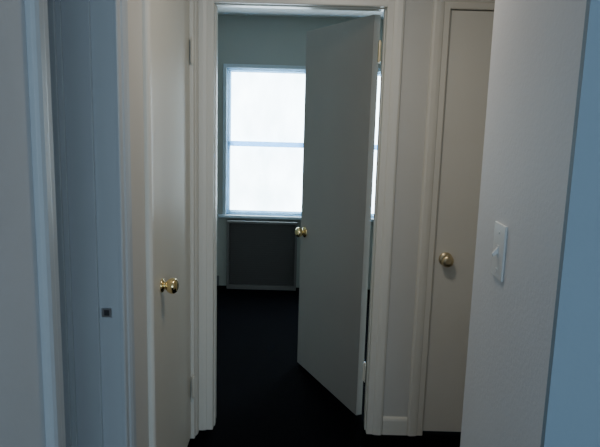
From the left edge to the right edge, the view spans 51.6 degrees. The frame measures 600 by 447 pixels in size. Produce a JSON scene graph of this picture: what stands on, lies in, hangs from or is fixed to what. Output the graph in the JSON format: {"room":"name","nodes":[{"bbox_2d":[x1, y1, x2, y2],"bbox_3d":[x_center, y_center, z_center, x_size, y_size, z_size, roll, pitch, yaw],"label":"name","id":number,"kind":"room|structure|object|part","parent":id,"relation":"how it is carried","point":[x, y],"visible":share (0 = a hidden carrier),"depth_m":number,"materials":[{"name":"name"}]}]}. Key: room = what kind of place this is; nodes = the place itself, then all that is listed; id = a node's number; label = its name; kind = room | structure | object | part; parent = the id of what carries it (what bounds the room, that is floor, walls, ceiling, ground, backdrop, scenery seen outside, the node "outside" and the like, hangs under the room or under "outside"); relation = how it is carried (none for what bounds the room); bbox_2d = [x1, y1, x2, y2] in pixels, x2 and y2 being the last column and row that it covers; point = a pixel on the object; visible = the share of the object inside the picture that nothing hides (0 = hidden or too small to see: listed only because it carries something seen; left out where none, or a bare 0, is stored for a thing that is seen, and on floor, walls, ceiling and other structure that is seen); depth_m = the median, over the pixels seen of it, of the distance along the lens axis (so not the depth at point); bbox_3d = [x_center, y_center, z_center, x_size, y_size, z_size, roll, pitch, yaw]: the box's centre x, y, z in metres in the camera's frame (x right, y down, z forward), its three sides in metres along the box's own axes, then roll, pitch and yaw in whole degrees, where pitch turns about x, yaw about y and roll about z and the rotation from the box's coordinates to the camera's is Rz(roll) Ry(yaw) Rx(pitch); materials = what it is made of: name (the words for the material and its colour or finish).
{"room":"home hallway","nodes":[
{"label":"home hallway","id":0,"kind":"room"},
{"bbox_2d":[0,0,148,446],"bbox_3d":[-0.629,0.328,0.244,0.260,2.355,5.360,2,10,0],"label":"wall","id":1,"kind":"structure","parent":0,"point":[22,417],"depth_m":1.11,"materials":[{"name":"paint"}]},
{"bbox_2d":[25,0,136,446],"bbox_3d":[-0.617,0.232,1.489,0.280,2.108,0.591,2,10,0],"label":"door frame","id":2,"kind":"structure","parent":1,"relation":"attached to","point":[78,54],"depth_m":1.63,"materials":[{"name":"paint"}]},
{"bbox_3d":[-0.533,0.246,1.711,0.028,0.026,0.002,2,10,0],"label":"strike plate","id":3,"kind":"part","parent":2,"relation":"part of","materials":[{"name":"black metal"}]},
{"bbox_2d":[151,0,194,446],"bbox_3d":[-0.486,0.100,2.448,0.095,2.010,0.755,2,10,0],"label":"door","id":4,"kind":"structure","parent":1,"relation":"in","point":[172,51],"depth_m":2.40,"materials":[{"name":"paint"}]},
{"bbox_3d":[-0.472,0.226,2.250,0.060,0.059,0.059,2,10,0],"label":"knob","id":5,"kind":"part","parent":4,"relation":"part of","materials":[{"name":"gold metal"}]},
{"bbox_2d":[217,15,382,289],"bbox_3d":[0.166,-0.585,5.492,3.100,2.355,0.140,2,10,0],"label":"wall","id":6,"kind":"structure","parent":0,"point":[242,39],"depth_m":5.26,"materials":[{"name":"paint"}]},
{"bbox_2d":[219,64,305,219],"bbox_3d":[-0.295,-0.707,5.437,0.810,1.322,0.170,2,10,0],"label":"window","id":7,"kind":"structure","parent":6,"relation":"attached to","point":[265,107],"depth_m":5.49,"materials":[{"name":"glass"}]},
{"bbox_3d":[-0.299,-0.407,5.514,0.670,0.633,0.028,2,10,0],"label":"sash","id":8,"kind":"part","parent":7,"relation":"part of","materials":[{"name":"glass"}]},
{"bbox_3d":[-0.282,-1.002,5.442,0.670,0.653,0.028,2,10,0],"label":"sash","id":9,"kind":"part","parent":7,"relation":"part of","materials":[{"name":"glass"}]},
{"bbox_2d":[371,72,380,217],"bbox_3d":[0.869,-0.676,5.467,0.700,1.270,0.110,2,10,0],"label":"window","id":10,"kind":"structure","parent":6,"relation":"attached to","point":[379,73],"depth_m":5.50,"materials":[{"name":"glass"}]},
{"bbox_2d":[218,7,383,18],"bbox_3d":[0.031,-1.103,1.378,4.400,0.100,8.300,2,10,0],"label":"ceiling","id":11,"kind":"structure","parent":0,"point":[221,10],"depth_m":5.00,"materials":[{"name":"paint"}]},
{"bbox_2d":[187,285,460,446],"bbox_3d":[-0.037,1.313,1.808,4.400,0.100,8.300,2,10,0],"label":"floor","id":12,"kind":"structure","parent":0,"point":[265,397],"depth_m":3.51,"materials":[{"name":"carpet"}]},
{"bbox_2d":[226,219,297,290],"bbox_3d":[-0.338,0.280,5.516,0.620,0.615,0.090,2,10,0],"label":"radiator cover","id":13,"kind":"object","parent":12,"relation":"on","point":[261,254],"visible":0.96,"depth_m":5.50,"materials":[{"name":"metal"}]},
{"bbox_2d":[383,0,432,416],"bbox_3d":[0.054,-0.134,2.942,3.100,2.355,0.120,2,10,0],"label":"wall","id":14,"kind":"structure","parent":0,"point":[418,13],"depth_m":2.88,"materials":[{"name":"paint"}]},
{"bbox_2d":[142,0,405,446],"bbox_3d":[-0.159,0.063,2.507,1.186,2.108,1.048,2,10,0],"label":"door frame","id":15,"kind":"structure","parent":14,"relation":"attached to","point":[394,10],"depth_m":2.83,"materials":[{"name":"paint"}]},
{"bbox_2d":[295,14,381,414],"bbox_3d":[0.194,-0.045,3.376,0.155,2.008,0.824,-3,11,-24],"label":"door","id":16,"kind":"structure","parent":14,"relation":"in","point":[342,59],"depth_m":3.31,"materials":[{"name":"paint"}]},
{"bbox_3d":[0.002,0.052,3.699,0.060,0.066,0.066,-3,11,-24],"label":"knob","id":17,"kind":"part","parent":16,"relation":"part of","materials":[{"name":"gold metal"}]},
{"bbox_2d":[382,416,406,434],"bbox_3d":[0.470,1.004,3.075,0.121,0.092,0.013,2,10,0],"label":"baseboard","id":18,"kind":"structure","parent":14,"relation":"attached to","point":[391,425],"depth_m":3.07,"materials":[{"name":"paint"}]},
{"bbox_2d":[407,0,494,435],"bbox_3d":[0.994,0.016,2.954,0.869,2.108,0.140,2,10,0],"label":"door frame","id":19,"kind":"structure","parent":14,"relation":"attached to","point":[442,9],"depth_m":2.86,"materials":[{"name":"paint"}]},
{"bbox_2d":[423,10,493,431],"bbox_3d":[0.992,0.058,2.908,0.707,2.012,0.095,2,10,0],"label":"door","id":20,"kind":"structure","parent":14,"relation":"in","point":[470,32],"depth_m":2.90,"materials":[{"name":"paint"}]},
{"bbox_3d":[0.690,0.174,2.912,0.066,0.066,0.060,2,10,0],"label":"knob","id":21,"kind":"part","parent":20,"relation":"part of","materials":[{"name":"gold metal"}]},
{"bbox_2d":[460,0,599,446],"bbox_3d":[1.220,0.184,1.337,1.550,2.355,0.520,2,10,0],"label":"wall","id":22,"kind":"structure","parent":0,"point":[536,48],"depth_m":1.17,"materials":[{"name":"paint"}]},
{"bbox_2d":[491,221,507,281],"bbox_3d":[0.440,0.061,1.390,0.018,0.124,0.076,2,10,0],"label":"light switch","id":23,"kind":"object","parent":22,"relation":"attached to","point":[500,231],"visible":1,"depth_m":1.38,"materials":[{"name":"plastic"}]}
]}

